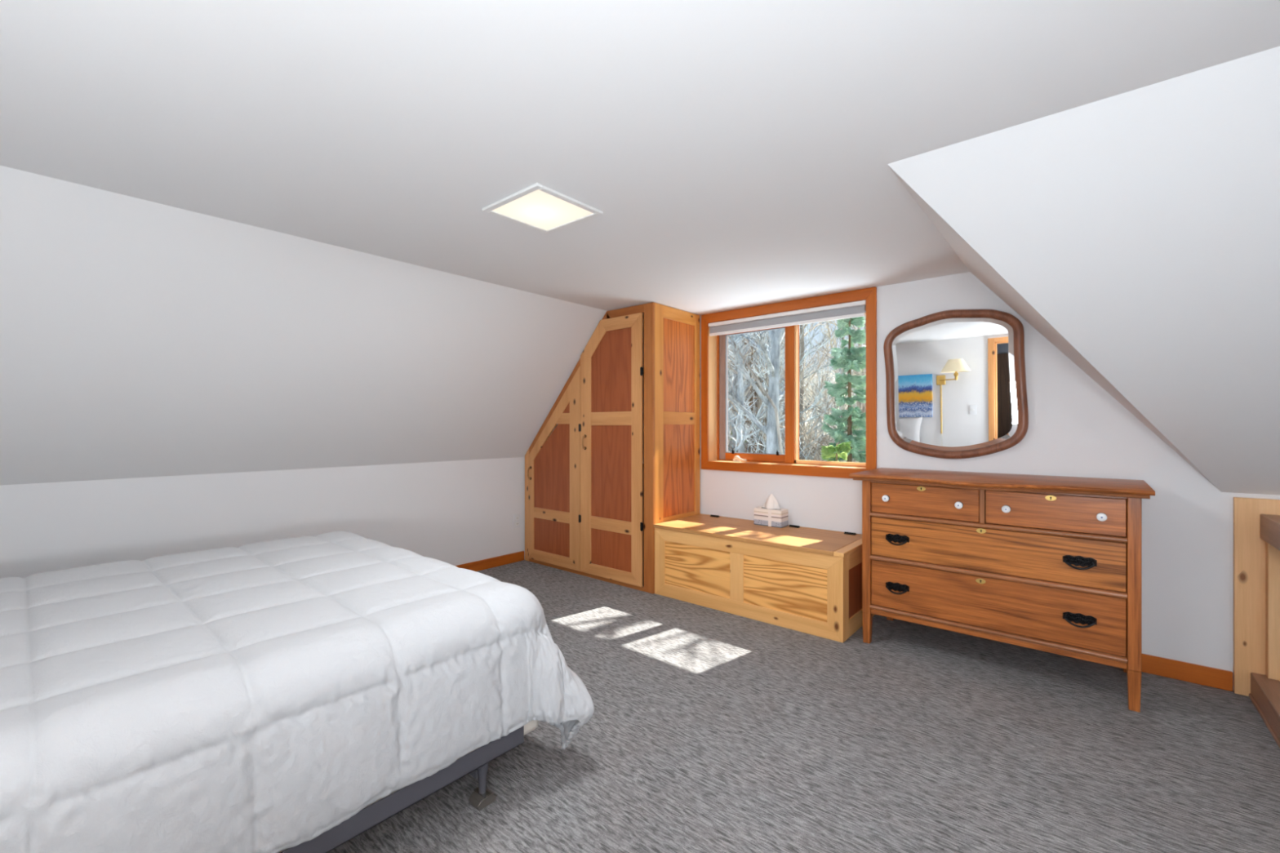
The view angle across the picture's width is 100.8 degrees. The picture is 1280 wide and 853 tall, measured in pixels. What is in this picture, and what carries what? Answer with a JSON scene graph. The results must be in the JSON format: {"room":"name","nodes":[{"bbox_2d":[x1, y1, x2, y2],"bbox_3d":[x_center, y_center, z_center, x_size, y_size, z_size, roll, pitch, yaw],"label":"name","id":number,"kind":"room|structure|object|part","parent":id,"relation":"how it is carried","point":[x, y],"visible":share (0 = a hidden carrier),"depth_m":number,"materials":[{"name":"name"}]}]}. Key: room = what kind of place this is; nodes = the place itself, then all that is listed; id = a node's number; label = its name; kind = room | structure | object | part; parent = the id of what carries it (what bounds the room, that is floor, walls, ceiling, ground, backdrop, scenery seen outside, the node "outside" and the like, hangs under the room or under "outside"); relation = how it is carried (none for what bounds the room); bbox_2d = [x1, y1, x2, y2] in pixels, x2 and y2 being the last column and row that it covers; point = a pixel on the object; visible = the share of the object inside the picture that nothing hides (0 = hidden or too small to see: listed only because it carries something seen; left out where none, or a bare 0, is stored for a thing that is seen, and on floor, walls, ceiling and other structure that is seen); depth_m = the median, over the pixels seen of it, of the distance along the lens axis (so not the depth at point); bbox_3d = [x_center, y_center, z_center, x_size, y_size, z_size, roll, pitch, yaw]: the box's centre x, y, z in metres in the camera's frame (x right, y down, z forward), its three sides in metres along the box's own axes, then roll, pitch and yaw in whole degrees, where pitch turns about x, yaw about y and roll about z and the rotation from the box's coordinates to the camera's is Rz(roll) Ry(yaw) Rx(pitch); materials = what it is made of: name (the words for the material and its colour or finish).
{"room":"bedroom","nodes":[
{"label":"bedroom","id":0,"kind":"room"},
{"bbox_2d":[0,457,524,577],"bbox_3d":[-2.108,0.728,3.606,0.120,0.945,4.575,0,0,40],"label":"wall","id":1,"kind":"structure","parent":0,"point":[455,513],"depth_m":3.26,"materials":[{"name":"white paint"}]},
{"bbox_2d":[455,551,524,571],"bbox_3d":[-2.257,1.159,3.326,0.014,0.083,3.755,0,0,40],"label":"baseboard","id":2,"kind":"structure","parent":1,"relation":"attached to","point":[477,566],"depth_m":4.51,"materials":[{"name":"brown wood"}]},
{"bbox_2d":[513,513,520,528],"bbox_3d":[-1.091,0.840,4.707,0.008,0.120,0.070,0,0,40],"label":"wall outlet","id":3,"kind":"object","parent":1,"relation":"attached to","point":[517,517],"visible":1,"depth_m":4.70,"materials":[{"name":"white plastic"}]},
{"bbox_2d":[0,165,644,485],"bbox_3d":[-1.732,-0.293,3.235,1.134,1.363,4.495,0,0,40],"label":"ceiling","id":4,"kind":"structure","parent":0,"point":[140,338],"depth_m":2.70,"materials":[{"name":"white paint"}]},
{"bbox_2d":[0,0,1279,319],"bbox_3d":[0.530,-0.935,1.317,4.796,0.080,4.495,0,0,40],"label":"ceiling","id":5,"kind":"structure","parent":0,"point":[733,154],"depth_m":1.49,"materials":[{"name":"white paint"}]},
{"bbox_2d":[482,182,603,234],"bbox_3d":[-0.401,-0.889,2.187,0.356,0.012,0.346,0,0,40],"label":"recessed light","id":6,"kind":"object","parent":5,"relation":"in","point":[540,207],"visible":1,"depth_m":2.17,"materials":[{"name":"white plastic"}]},
{"bbox_2d":[492,189,592,230],"bbox_3d":[-0.401,-0.891,2.187,0.304,0.006,0.294,0,0,40],"label":"diffuser","id":7,"kind":"object","parent":6,"relation":"attached to","point":[536,209],"depth_m":2.18,"materials":[{"name":"white glass"}]},
{"bbox_2d":[327,560,1279,852],"bbox_3d":[-0.297,1.200,1.219,5.930,0.001,5.875,0,0,40],"label":"floor","id":8,"kind":"structure","parent":0,"point":[708,730],"depth_m":1.97,"materials":[{"name":"carpet"}]},
{"bbox_2d":[280,725,524,852],"bbox_3d":[-1.629,1.102,1.665,1.743,0.196,1.783,0,0,40],"label":"frame","id":9,"kind":"object","parent":8,"relation":"on","point":[475,763],"visible":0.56,"depth_m":1.51,"materials":[{"name":"grey metal"}]},
{"bbox_2d":[277,720,538,852],"bbox_3d":[-1.637,0.950,1.660,1.716,0.219,1.965,0,0,40],"label":"box spring","id":10,"kind":"object","parent":9,"relation":"on","point":[532,725],"visible":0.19,"depth_m":1.81,"materials":[{"name":"beige fabric"}]},
{"bbox_3d":[-1.650,0.727,1.664,1.690,0.224,1.955,0,0,40],"label":"mattress","id":11,"kind":"object","parent":10,"relation":"on","visible":0},
{"bbox_2d":[0,530,595,852],"bbox_3d":[-1.494,0.865,1.774,1.901,0.610,1.952,0,0,40],"label":"comforter","id":12,"kind":"object","parent":11,"relation":"on","point":[258,697],"visible":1,"depth_m":1.38,"materials":[{"name":"white fabric"}]},
{"bbox_3d":[-1.155,1.084,2.222,1.724,0.032,0.035,0,0,40],"label":"cross rail","id":13,"kind":"part","parent":9,"relation":"part of","materials":[{"name":"grey metal"}]},
{"bbox_3d":[-0.503,1.117,1.692,0.038,0.105,0.038,0,0,40],"label":"leg","id":14,"kind":"part","parent":9,"relation":"part of","materials":[{"name":"grey metal"}]},
{"bbox_2d":[524,302,700,593],"bbox_3d":[-0.288,0.154,4.487,1.481,2.091,0.673,0,0,40],"label":"wardrobe","id":15,"kind":"object","parent":8,"relation":"on","point":[593,507],"visible":0.97,"depth_m":4.08,"materials":[{"name":"brown wood"}]},
{"bbox_3d":[-0.975,0.410,4.652,0.024,0.120,0.037,0,0,40],"label":"handle","id":16,"kind":"part","parent":15,"relation":"part of","materials":[{"name":"brown wood"}]},
{"bbox_3d":[-0.749,0.345,4.499,0.480,0.740,0.007,0,0,40],"label":"panel","id":17,"kind":"part","parent":15,"relation":"part of","materials":[{"name":"red wood"}]},
{"bbox_3d":[-0.749,0.938,4.499,0.480,0.295,0.007,0,0,40],"label":"panel","id":18,"kind":"part","parent":15,"relation":"part of","materials":[{"name":"red wood"}]},
{"bbox_3d":[-0.733,0.339,4.482,0.665,1.653,0.018,0,0,40],"label":"door","id":19,"kind":"part","parent":15,"relation":"part of","materials":[{"name":"brown wood"}]},
{"bbox_3d":[-0.611,-0.160,4.382,0.118,0.110,0.007,0,0,40],"label":"panel","id":20,"kind":"part","parent":15,"relation":"part of","materials":[{"name":"red wood"}]},
{"bbox_3d":[-0.447,0.125,4.205,0.024,0.120,0.037,0,0,40],"label":"handle","id":21,"kind":"part","parent":15,"relation":"part of","materials":[{"name":"brown wood"}]},
{"bbox_3d":[-0.218,-0.423,4.049,0.440,0.634,0.007,0,0,40],"label":"panel","id":22,"kind":"part","parent":15,"relation":"part of","materials":[{"name":"red wood"}]},
{"bbox_3d":[-0.218,0.348,4.049,0.440,0.727,0.007,0,0,40],"label":"panel","id":23,"kind":"part","parent":15,"relation":"part of","materials":[{"name":"red wood"}]},
{"bbox_3d":[-0.218,0.943,4.049,0.440,0.295,0.007,0,0,40],"label":"panel","id":24,"kind":"part","parent":15,"relation":"part of","materials":[{"name":"red wood"}]},
{"bbox_3d":[-0.230,0.170,4.056,0.640,1.991,0.018,0,0,40],"label":"door","id":25,"kind":"part","parent":15,"relation":"part of","materials":[{"name":"brown wood"}]},
{"bbox_3d":[0.287,0.154,4.037,0.020,2.091,0.580,0,0,40],"label":"frame","id":26,"kind":"part","parent":15,"relation":"part of","materials":[{"name":"brown wood"}]},
{"bbox_3d":[0.292,-0.065,4.053,0.018,1.490,0.420,0,0,40],"label":"panel","id":27,"kind":"part","parent":15,"relation":"part of","materials":[{"name":"orange wood"}]},
{"bbox_2d":[653,513,874,642],"bbox_3d":[0.806,0.944,3.588,1.347,0.512,0.604,0,0,40],"label":"storage bench","id":28,"kind":"object","parent":8,"relation":"on","point":[797,578],"visible":0.84,"depth_m":3.29,"materials":[{"name":"brown wood"}]},
{"bbox_3d":[0.383,0.959,3.580,0.540,0.314,0.008,0,0,40],"label":"panel","id":29,"kind":"part","parent":28,"relation":"part of","materials":[{"name":"brown wood"}]},
{"bbox_3d":[0.790,0.712,3.569,1.347,0.024,0.554,0,0,40],"label":"lid","id":30,"kind":"part","parent":28,"relation":"part of","materials":[{"name":"brown wood"}]},
{"bbox_2d":[754,493,788,528],"bbox_3d":[0.929,0.588,3.755,0.210,0.224,0.110,0,0,40],"label":"tissue box","id":31,"kind":"object","parent":28,"relation":"on","point":[770,514],"visible":1,"depth_m":3.72,"materials":[{"name":"white"}]},
{"bbox_3d":[0.983,0.712,3.803,1.339,0.024,0.048,0,0,40],"label":"hinge rail","id":32,"kind":"part","parent":28,"relation":"part of","materials":[{"name":"brown wood"}]},
{"bbox_3d":[0.861,0.959,3.174,0.545,0.314,0.008,0,0,40],"label":"panel","id":33,"kind":"part","parent":28,"relation":"part of","materials":[{"name":"brown wood"}]},
{"bbox_3d":[1.312,0.958,3.175,0.007,0.305,0.440,0,0,40],"label":"panel","id":34,"kind":"part","parent":28,"relation":"part of","materials":[{"name":"red wood"}]},
{"bbox_3d":[1.316,0.962,3.176,0.020,0.476,0.572,0,0,40],"label":"frame","id":35,"kind":"part","parent":28,"relation":"part of","materials":[{"name":"brown wood"}]},
{"bbox_2d":[848,467,1155,712],"bbox_3d":[1.778,0.731,2.719,1.212,0.938,0.678,0,0,40],"label":"dresser","id":36,"kind":"object","parent":8,"relation":"on","point":[1051,564],"visible":1,"depth_m":2.51,"materials":[{"name":"brown wood"}]},
{"bbox_3d":[1.266,0.749,2.948,0.044,0.903,0.044,0,0,40],"label":"leg","id":37,"kind":"part","parent":36,"relation":"part of","materials":[{"name":"brown wood"}]},
{"bbox_3d":[1.327,0.388,2.861,0.035,0.035,0.029,0,0,40],"label":"knob","id":38,"kind":"part","parent":36,"relation":"part of","materials":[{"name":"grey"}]},
{"bbox_3d":[1.370,0.864,2.825,0.116,0.057,0.030,0,0,40],"label":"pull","id":39,"kind":"part","parent":36,"relation":"part of","materials":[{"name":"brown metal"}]},
{"bbox_3d":[1.370,0.604,2.825,0.116,0.057,0.030,0,0,40],"label":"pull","id":40,"kind":"part","parent":36,"relation":"part of","materials":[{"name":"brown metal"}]},
{"bbox_3d":[1.595,0.390,2.908,0.505,0.160,0.390,0,0,40],"label":"drawer","id":41,"kind":"part","parent":36,"relation":"part of","materials":[{"name":"brown wood"}]},
{"bbox_3d":[1.589,0.392,2.639,0.035,0.035,0.029,0,0,40],"label":"knob","id":42,"kind":"part","parent":36,"relation":"part of","materials":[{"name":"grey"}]},
{"bbox_3d":[1.690,0.302,2.608,1.043,0.010,0.066,0,0,40],"label":"rail","id":43,"kind":"part","parent":36,"relation":"part of","materials":[{"name":"brown wood"}]},
{"bbox_3d":[1.687,0.993,2.604,1.043,0.020,0.076,0,0,40],"label":"drawer rail","id":44,"kind":"part","parent":36,"relation":"part of","materials":[{"name":"brown wood"}]},
{"bbox_3d":[1.687,0.721,2.604,1.043,0.023,0.076,0,0,40],"label":"drawer rail","id":45,"kind":"part","parent":36,"relation":"part of","materials":[{"name":"brown wood"}]},
{"bbox_3d":[1.687,0.483,2.604,1.043,0.021,0.076,0,0,40],"label":"drawer rail","id":46,"kind":"part","parent":36,"relation":"part of","materials":[{"name":"brown wood"}]},
{"bbox_3d":[1.798,0.858,2.736,1.037,0.245,0.390,0,0,40],"label":"drawer","id":47,"kind":"part","parent":36,"relation":"part of","materials":[{"name":"brown wood"}]},
{"bbox_3d":[1.798,0.602,2.736,1.037,0.209,0.390,0,0,40],"label":"drawer","id":48,"kind":"part","parent":36,"relation":"part of","materials":[{"name":"brown wood"}]},
{"bbox_3d":[1.737,0.392,2.513,0.035,0.035,0.029,0,0,40],"label":"knob","id":49,"kind":"part","parent":36,"relation":"part of","materials":[{"name":"grey ceramic"}]},
{"bbox_3d":[2.001,0.390,2.564,0.505,0.160,0.390,0,0,40],"label":"drawer","id":50,"kind":"part","parent":36,"relation":"part of","materials":[{"name":"brown wood"}]},
{"bbox_3d":[1.942,0.857,2.341,0.116,0.057,0.030,0,0,40],"label":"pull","id":51,"kind":"part","parent":36,"relation":"part of","materials":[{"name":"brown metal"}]},
{"bbox_3d":[1.942,0.602,2.341,0.116,0.057,0.030,0,0,40],"label":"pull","id":52,"kind":"part","parent":36,"relation":"part of","materials":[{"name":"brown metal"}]},
{"bbox_3d":[1.998,0.392,2.292,0.035,0.035,0.029,0,0,40],"label":"knob","id":53,"kind":"part","parent":36,"relation":"part of","materials":[{"name":"grey ceramic"}]},
{"bbox_3d":[2.095,0.749,2.245,0.044,0.903,0.044,0,0,40],"label":"leg","id":54,"kind":"part","parent":36,"relation":"part of","materials":[{"name":"brown wood"}]},
{"bbox_2d":[1233,497,1279,696],"bbox_3d":[2.744,0.759,2.340,0.161,0.881,0.029,0,0,40],"label":"board","id":55,"kind":"object","parent":8,"relation":"on","point":[1249,549],"visible":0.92,"depth_m":2.35,"materials":[{"name":"brown wood"}]},
{"bbox_2d":[1248,514,1279,747],"bbox_3d":[1.911,0.792,1.325,0.119,0.816,2.593,0,0,40],"label":"stair railing","id":56,"kind":"object","parent":8,"relation":"on","point":[1264,694],"visible":1,"depth_m":2.27,"materials":[{"name":"brown wood"}]},
{"bbox_3d":[1.911,1.144,1.325,0.119,0.112,2.593,0,0,40],"label":"rail","id":57,"kind":"part","parent":56,"relation":"part of","materials":[{"name":"brown wood"}]},
{"bbox_3d":[1.916,0.438,1.321,0.066,0.108,2.593,0,0,40],"label":"rail","id":58,"kind":"part","parent":56,"relation":"part of","materials":[{"name":"brown wood"}]},
{"bbox_3d":[2.740,0.790,2.292,0.036,0.596,0.044,0,0,40],"label":"post","id":59,"kind":"part","parent":56,"relation":"part of","materials":[{"name":"brown wood"}]},
{"bbox_2d":[642,271,1279,690],"bbox_3d":[1.115,0.142,3.820,4.560,2.115,0.120,0,0,40],"label":"wall","id":60,"kind":"structure","parent":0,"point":[1076,428],"depth_m":2.75,"materials":[{"name":"white paint"}]},
{"bbox_2d":[708,300,866,336],"bbox_3d":[1.023,-0.769,3.846,1.205,0.103,0.066,0,0,40],"label":"roller blind","id":61,"kind":"object","parent":60,"relation":"attached to","point":[855,308],"visible":0.85,"depth_m":3.77,"materials":[{"name":"white fabric"}]},
{"bbox_2d":[701,286,876,478],"bbox_3d":[1.077,-0.276,3.908,1.336,1.235,0.245,0,0,40],"label":"window","id":62,"kind":"structure","parent":60,"relation":"in","point":[715,455],"depth_m":3.91,"materials":[{"name":"brown wood"}]},
{"bbox_3d":[0.788,0.251,4.146,0.120,0.048,0.057,0,0,40],"label":"crank handle","id":63,"kind":"part","parent":62,"relation":"part of","materials":[{"name":"beige"}]},
{"bbox_3d":[0.882,-0.263,4.152,0.579,1.059,0.045,0,0,40],"label":"sash","id":64,"kind":"part","parent":62,"relation":"part of","materials":[{"name":"brown wood"}]},
{"bbox_3d":[1.050,0.285,3.878,1.213,0.020,0.125,0,0,40],"label":"sill","id":65,"kind":"part","parent":62,"relation":"part of","materials":[{"name":"brown wood"}]},
{"bbox_3d":[1.123,-0.274,3.964,1.273,1.157,0.100,0,0,40],"label":"frame","id":66,"kind":"part","parent":62,"relation":"part of","materials":[{"name":"brown wood"}]},
{"bbox_2d":[883,309,1028,458],"bbox_3d":[1.815,-0.244,3.096,0.736,0.870,0.052,0,0,40],"label":"wall mirror","id":67,"kind":"object","parent":60,"relation":"attached to","point":[956,388],"visible":1,"depth_m":3.07,"materials":[{"name":"brown wood"}]},
{"bbox_2d":[1141,653,1232,691],"bbox_3d":[2.104,1.156,2.894,1.527,0.088,0.014,0,0,40],"label":"baseboard","id":68,"kind":"structure","parent":60,"relation":"attached to","point":[1215,677],"depth_m":2.49,"materials":[{"name":"brown wood"}]},
{"bbox_2d":[888,166,1218,489],"bbox_3d":[1.765,-0.330,2.121,1.000,1.290,1.671,0,0,40],"label":"ceiling","id":69,"kind":"structure","parent":0,"point":[972,260],"depth_m":2.35,"materials":[{"name":"white paint"}]},
{"bbox_2d":[887,46,1279,495],"bbox_3d":[2.328,-0.330,1.644,2.475,1.290,1.671,0,0,40],"label":"ceiling","id":70,"kind":"structure","parent":0,"point":[1142,224],"depth_m":1.73,"materials":[{"name":"white paint"}]},
{"label":"outside","id":71,"kind":"structure","parent":0,"visible":0},
{"bbox_2d":[730,370,856,461],"bbox_3d":[9.911,-1.750,36.434,68.000,10.445,60.000,0,0,40],"label":"ground","id":72,"kind":"structure","parent":71,"point":[821,371],"depth_m":30.64,"materials":[{"name":"white snow"}]},
{"bbox_2d":[728,334,767,451],"bbox_3d":[1.681,-0.898,11.117,2.008,6.785,1.815,0,0,8],"label":"slender tree","id":73,"kind":"object","parent":72,"relation":"on","point":[729,374],"visible":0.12,"depth_m":10.92,"materials":[{"name":"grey plant"}]},
{"bbox_2d":[730,337,768,453],"bbox_3d":[2.585,-0.017,12.212,1.942,4.328,1.319,0,0,8],"label":"conifer","id":74,"kind":"object","parent":72,"relation":"on","point":[752,353],"visible":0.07,"depth_m":12.19,"materials":[{"name":"plant"}]},
{"bbox_2d":[728,335,782,453],"bbox_3d":[1.696,0.521,7.750,1.494,4.756,0.182,0,0,36],"label":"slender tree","id":75,"kind":"object","parent":72,"relation":"on","point":[767,396],"visible":0.28,"depth_m":7.66,"materials":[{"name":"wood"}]},
{"bbox_2d":[728,328,785,453],"bbox_3d":[1.859,-0.342,8.157,1.828,6.504,1.939,0,0,37],"label":"bare tree","id":76,"kind":"object","parent":72,"relation":"on","point":[776,336],"visible":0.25,"depth_m":7.91,"materials":[{"name":"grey plant"}]},
{"bbox_2d":[728,331,785,452],"bbox_3d":[1.969,-2.165,10.998,2.750,9.292,2.486,0,0,36],"label":"slender tree","id":77,"kind":"object","parent":72,"relation":"on","point":[740,377],"visible":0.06,"depth_m":10.69,"materials":[{"name":"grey plant"}]},
{"bbox_2d":[728,331,785,453],"bbox_3d":[2.648,-1.172,11.536,2.026,6.982,1.818,0,0,-21],"label":"slender tree","id":78,"kind":"object","parent":72,"relation":"on","point":[760,402],"visible":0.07,"depth_m":11.58,"materials":[{"name":"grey plant"}]},
{"bbox_2d":[728,334,785,453],"bbox_3d":[2.367,-1.139,12.078,2.032,6.867,1.837,0,0,-32],"label":"slender tree","id":79,"kind":"object","parent":72,"relation":"on","point":[734,433],"visible":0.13,"depth_m":12.06,"materials":[{"name":"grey plant"}]},
{"bbox_2d":[728,332,785,448],"bbox_3d":[2.761,-1.819,13.032,2.316,7.826,2.094,0,0,33],"label":"slender tree","id":80,"kind":"object","parent":72,"relation":"on","point":[756,332],"visible":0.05,"depth_m":12.78,"materials":[{"name":"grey plant"}]},
{"bbox_2d":[728,333,799,453],"bbox_3d":[1.293,-1.966,9.838,2.476,9.255,2.739,0,0,-41],"label":"slender tree","id":81,"kind":"object","parent":72,"relation":"on","point":[746,435],"visible":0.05,"depth_m":9.60,"materials":[{"name":"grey plant"}]},
{"bbox_2d":[728,333,802,453],"bbox_3d":[1.938,-1.571,10.782,2.120,8.142,2.363,0,0,-3],"label":"slender tree","id":82,"kind":"object","parent":72,"relation":"on","point":[729,360],"visible":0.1,"depth_m":10.61,"materials":[{"name":"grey plant"}]},
{"bbox_2d":[728,328,809,439],"bbox_3d":[2.946,-2.153,12.838,2.469,8.508,2.215,0,0,28],"label":"slender tree","id":83,"kind":"object","parent":72,"relation":"on","point":[804,328],"visible":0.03,"depth_m":12.73,"materials":[{"name":"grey plant"}]},
{"bbox_2d":[728,332,827,460],"bbox_3d":[2.795,-0.859,11.065,2.196,6.491,2.514,0,0,25],"label":"slender tree","id":84,"kind":"object","parent":72,"relation":"on","point":[783,347],"visible":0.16,"depth_m":11.10,"materials":[{"name":"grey plant"}]},
{"bbox_2d":[733,324,837,460],"bbox_3d":[2.441,-1.073,9.466,2.171,7.428,2.678,0,0,-31],"label":"slender tree","id":85,"kind":"object","parent":72,"relation":"on","point":[815,401],"visible":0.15,"depth_m":9.12,"materials":[{"name":"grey plant"}]},
{"bbox_2d":[743,324,835,461],"bbox_3d":[3.435,-1.564,11.474,2.256,7.717,2.782,0,0,21],"label":"slender tree","id":86,"kind":"object","parent":72,"relation":"on","point":[814,335],"visible":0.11,"depth_m":11.44,"materials":[{"name":"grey plant"}]},
{"bbox_2d":[728,406,862,462],"bbox_3d":[3.028,1.244,10.261,6.864,3.437,10.841,0,0,21],"label":"brush","id":87,"kind":"object","parent":72,"relation":"on","point":[826,437],"visible":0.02,"depth_m":11.32,"materials":[{"name":"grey plant"}]},
{"bbox_2d":[728,320,866,462],"bbox_3d":[6.295,-4.019,32.017,17.836,11.939,38.940,0,0,24],"label":"thicket","id":88,"kind":"object","parent":72,"relation":"on","point":[819,371],"visible":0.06,"depth_m":18.15,"materials":[{"name":"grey plant"}]},
{"bbox_2d":[745,320,857,459],"bbox_3d":[3.749,-2.630,11.897,2.497,9.591,2.783,0,0,-12],"label":"slender tree","id":89,"kind":"object","parent":72,"relation":"on","point":[802,407],"visible":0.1,"depth_m":11.83,"materials":[{"name":"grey plant"}]},
{"bbox_2d":[744,321,862,456],"bbox_3d":[3.678,-2.210,12.620,3.031,8.407,2.457,0,0,-35],"label":"slender tree","id":90,"kind":"object","parent":72,"relation":"on","point":[824,335],"visible":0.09,"depth_m":12.48,"materials":[{"name":"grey plant"}]},
{"bbox_2d":[782,316,866,462],"bbox_3d":[3.354,-0.615,9.198,2.158,6.377,2.470,0,0,-6],"label":"slender tree","id":91,"kind":"object","parent":72,"relation":"on","point":[842,407],"visible":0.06,"depth_m":9.21,"materials":[{"name":"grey plant"}]},
{"bbox_2d":[782,315,866,448],"bbox_3d":[4.569,-1.088,10.701,2.620,6.762,2.288,0,0,-14],"label":"slender tree","id":92,"kind":"object","parent":72,"relation":"on","point":[864,405],"visible":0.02,"depth_m":11.08,"materials":[{"name":"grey plant"}]},
{"bbox_2d":[799,324,866,462],"bbox_3d":[4.367,-1.279,10.298,2.840,7.331,2.481,0,0,30],"label":"slender tree","id":93,"kind":"object","parent":72,"relation":"on","point":[858,403],"visible":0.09,"depth_m":10.19,"materials":[{"name":"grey plant"}]},
{"bbox_2d":[820,441,851,462],"bbox_3d":[2.678,1.568,7.191,0.942,2.734,0.946,0,0,40],"label":"bush","id":94,"kind":"object","parent":72,"relation":"on","point":[828,451],"visible":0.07,"depth_m":7.11,"materials":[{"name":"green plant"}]},
{"bbox_2d":[817,324,866,462],"bbox_3d":[4.143,-0.778,9.403,1.916,6.556,2.364,0,0,-35],"label":"slender tree","id":95,"kind":"object","parent":72,"relation":"on","point":[851,326],"visible":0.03,"depth_m":9.75,"materials":[{"name":"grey plant"}]},
{"bbox_2d":[820,316,866,462],"bbox_3d":[3.171,0.248,8.113,1.210,5.000,1.146,0,0,23],"label":"conifer","id":96,"kind":"object","parent":72,"relation":"on","point":[855,359],"visible":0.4,"depth_m":7.94,"materials":[{"name":"green plant"}]}
]}

